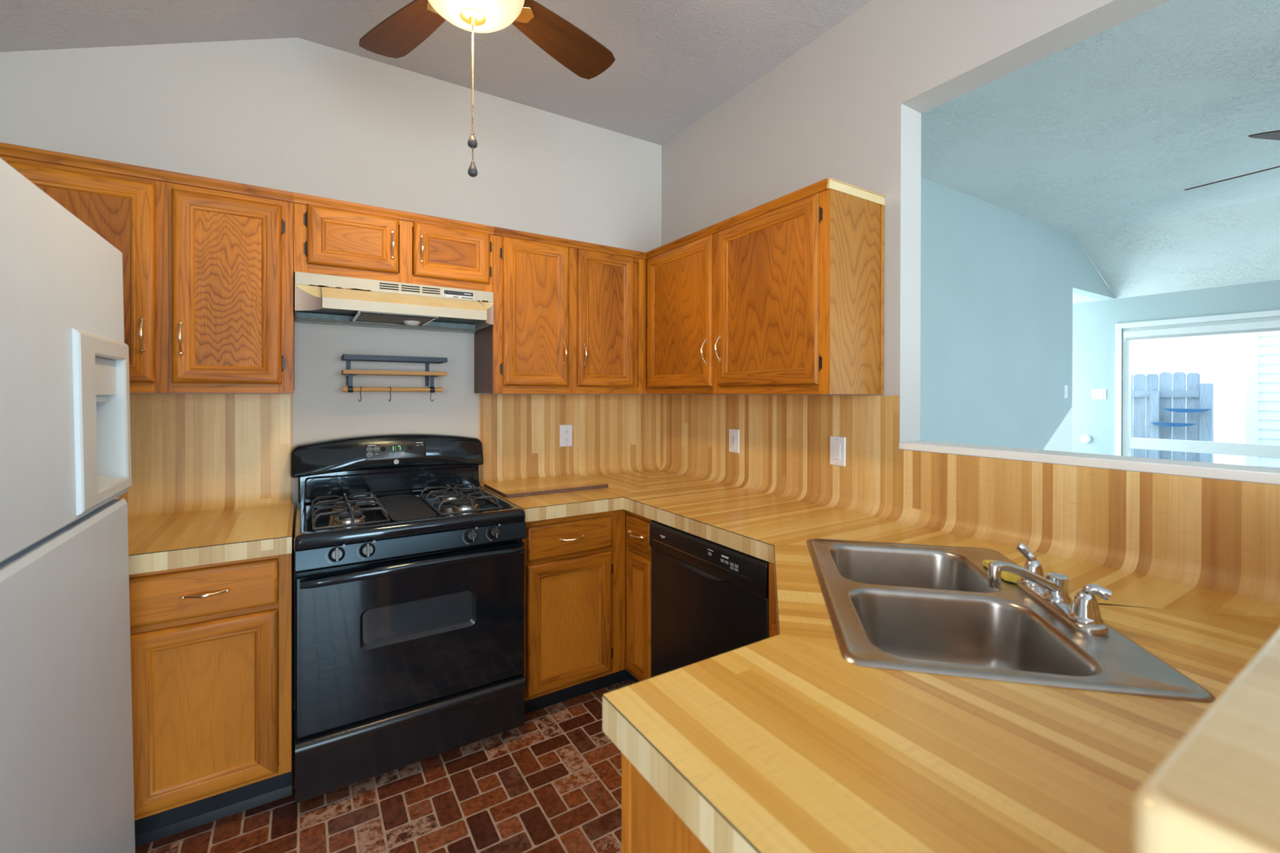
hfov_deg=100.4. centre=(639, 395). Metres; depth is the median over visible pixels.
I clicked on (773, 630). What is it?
base cabinet
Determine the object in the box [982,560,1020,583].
sponge
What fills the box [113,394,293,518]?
backsplash
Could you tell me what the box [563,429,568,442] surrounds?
receptacle
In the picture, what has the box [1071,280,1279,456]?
wall
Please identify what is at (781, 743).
countertop
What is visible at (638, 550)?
base cabinet
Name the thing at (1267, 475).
trim
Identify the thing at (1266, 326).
window blind
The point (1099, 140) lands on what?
ceiling
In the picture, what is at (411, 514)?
cooktop
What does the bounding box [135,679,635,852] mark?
floor
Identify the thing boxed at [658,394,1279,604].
backsplash
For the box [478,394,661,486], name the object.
backsplash
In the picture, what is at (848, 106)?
wall
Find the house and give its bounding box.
[1244,330,1279,467]
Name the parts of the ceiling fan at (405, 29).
blade, pull chain, pull chain, lamp shade, blade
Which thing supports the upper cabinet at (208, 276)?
attached to the wall at (298, 115)
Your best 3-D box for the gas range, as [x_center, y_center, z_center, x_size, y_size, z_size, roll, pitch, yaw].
[-0.923,0.746,2.106,0.776,1.144,0.753,0,0,-32]
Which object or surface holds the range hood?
attached to the upper cabinet at (332, 237)
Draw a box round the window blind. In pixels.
[1123,320,1279,340]
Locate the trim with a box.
[898,440,1279,484]
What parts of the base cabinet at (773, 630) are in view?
door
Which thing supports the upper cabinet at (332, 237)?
attached to the wall at (298, 115)
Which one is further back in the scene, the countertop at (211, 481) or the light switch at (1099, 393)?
the light switch at (1099, 393)
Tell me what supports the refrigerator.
on the floor
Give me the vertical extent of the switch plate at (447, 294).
0.032 m
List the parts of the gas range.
knob, burner, burner, knob, riser panel, display panel, plate, oven door, storage drawer, control panel, door handle, burner, burner, knob, knob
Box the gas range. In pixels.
[289,433,526,804]
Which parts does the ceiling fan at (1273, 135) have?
blade, blade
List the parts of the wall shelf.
rod, guard rail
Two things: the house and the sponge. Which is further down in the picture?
the sponge
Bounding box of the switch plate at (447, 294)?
[442,288,474,299]
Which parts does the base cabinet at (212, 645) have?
drawer, door, panel, handle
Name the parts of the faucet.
spout, handle, plate, handle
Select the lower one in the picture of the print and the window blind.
the print
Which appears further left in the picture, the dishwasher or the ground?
the dishwasher
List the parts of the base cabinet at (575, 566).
door, drawer, panel, handle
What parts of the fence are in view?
rail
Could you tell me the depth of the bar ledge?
0.23 m
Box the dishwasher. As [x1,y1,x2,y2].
[649,520,768,677]
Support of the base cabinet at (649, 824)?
on the floor
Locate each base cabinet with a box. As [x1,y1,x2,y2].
[128,528,293,847]
[521,509,631,714]
[621,753,711,852]
[625,510,651,683]
[768,562,777,637]
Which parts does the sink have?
bowl, bowl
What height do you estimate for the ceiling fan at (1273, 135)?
0.408 m
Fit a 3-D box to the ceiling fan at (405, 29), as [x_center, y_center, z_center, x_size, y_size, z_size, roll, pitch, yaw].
[-0.460,-1.053,1.469,0.839,0.900,0.839,0,0,-7]
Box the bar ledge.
[1132,626,1279,852]
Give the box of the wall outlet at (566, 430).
[560,424,572,446]
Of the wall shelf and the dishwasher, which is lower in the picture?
the dishwasher
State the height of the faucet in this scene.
0.105 m
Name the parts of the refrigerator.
freezer door, door, dispenser panel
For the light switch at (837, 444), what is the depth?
2.15 m
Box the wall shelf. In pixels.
[341,354,447,392]
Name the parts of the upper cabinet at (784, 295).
panel, door, handle, handle, cornice, panel, door, panel, scribe moulding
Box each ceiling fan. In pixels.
[359,0,615,177]
[1184,129,1279,190]
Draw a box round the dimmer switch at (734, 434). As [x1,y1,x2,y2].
[728,428,739,453]
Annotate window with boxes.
[1115,309,1279,457]
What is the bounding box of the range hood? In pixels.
[294,271,493,333]
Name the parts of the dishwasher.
handle, control panel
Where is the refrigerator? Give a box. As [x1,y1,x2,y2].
[0,157,135,852]
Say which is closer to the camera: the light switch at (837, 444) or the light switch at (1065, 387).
the light switch at (837, 444)
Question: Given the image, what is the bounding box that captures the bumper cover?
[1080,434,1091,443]
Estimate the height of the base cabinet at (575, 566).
0.818 m
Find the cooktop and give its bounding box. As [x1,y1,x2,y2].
[293,485,525,550]
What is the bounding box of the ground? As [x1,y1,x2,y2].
[1145,426,1245,465]
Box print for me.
[366,444,379,456]
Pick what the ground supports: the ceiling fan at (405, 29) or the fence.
the fence
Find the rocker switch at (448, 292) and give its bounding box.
[446,290,459,294]
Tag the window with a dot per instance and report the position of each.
(1129, 442)
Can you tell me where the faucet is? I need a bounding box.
[987,542,1111,635]
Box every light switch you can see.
[830,435,845,466]
[1063,385,1067,398]
[1091,388,1106,399]
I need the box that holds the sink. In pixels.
[806,538,1216,702]
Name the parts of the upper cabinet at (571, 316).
panel, door, panel, handle, cornice, handle, door, panel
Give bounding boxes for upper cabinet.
[0,142,294,393]
[293,192,493,292]
[474,226,647,394]
[645,177,885,394]
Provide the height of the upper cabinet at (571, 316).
0.739 m
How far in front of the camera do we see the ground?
16.27 m
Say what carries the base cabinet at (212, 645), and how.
on the floor
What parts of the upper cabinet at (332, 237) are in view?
door, panel, handle, cornice, handle, door, panel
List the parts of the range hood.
filter frame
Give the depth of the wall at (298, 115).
2.34 m
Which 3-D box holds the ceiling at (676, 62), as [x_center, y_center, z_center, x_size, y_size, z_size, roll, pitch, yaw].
[0.492,-1.291,-0.098,3.200,0.620,6.240,0,0,-32]
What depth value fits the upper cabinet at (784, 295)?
2.02 m
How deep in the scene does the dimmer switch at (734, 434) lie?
2.66 m
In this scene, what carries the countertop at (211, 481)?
on the base cabinet at (212, 645)
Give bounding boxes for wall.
[0,37,661,710]
[661,0,1274,484]
[920,176,1115,452]
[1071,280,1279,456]
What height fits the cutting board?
0.018 m
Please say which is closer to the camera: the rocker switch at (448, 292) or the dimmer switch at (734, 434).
the rocker switch at (448, 292)
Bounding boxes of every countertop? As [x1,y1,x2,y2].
[113,394,293,574]
[478,394,1279,852]
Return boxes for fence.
[1131,371,1213,462]
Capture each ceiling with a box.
[0,0,871,145]
[920,0,1279,303]
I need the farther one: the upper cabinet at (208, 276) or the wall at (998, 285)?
the wall at (998, 285)
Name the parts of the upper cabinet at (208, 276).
door, panel, handle, cornice, handle, door, panel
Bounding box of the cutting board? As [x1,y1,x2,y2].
[484,475,608,497]
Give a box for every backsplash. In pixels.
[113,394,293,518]
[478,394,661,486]
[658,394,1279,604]
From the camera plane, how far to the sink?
1.18 m
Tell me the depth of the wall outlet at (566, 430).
2.88 m

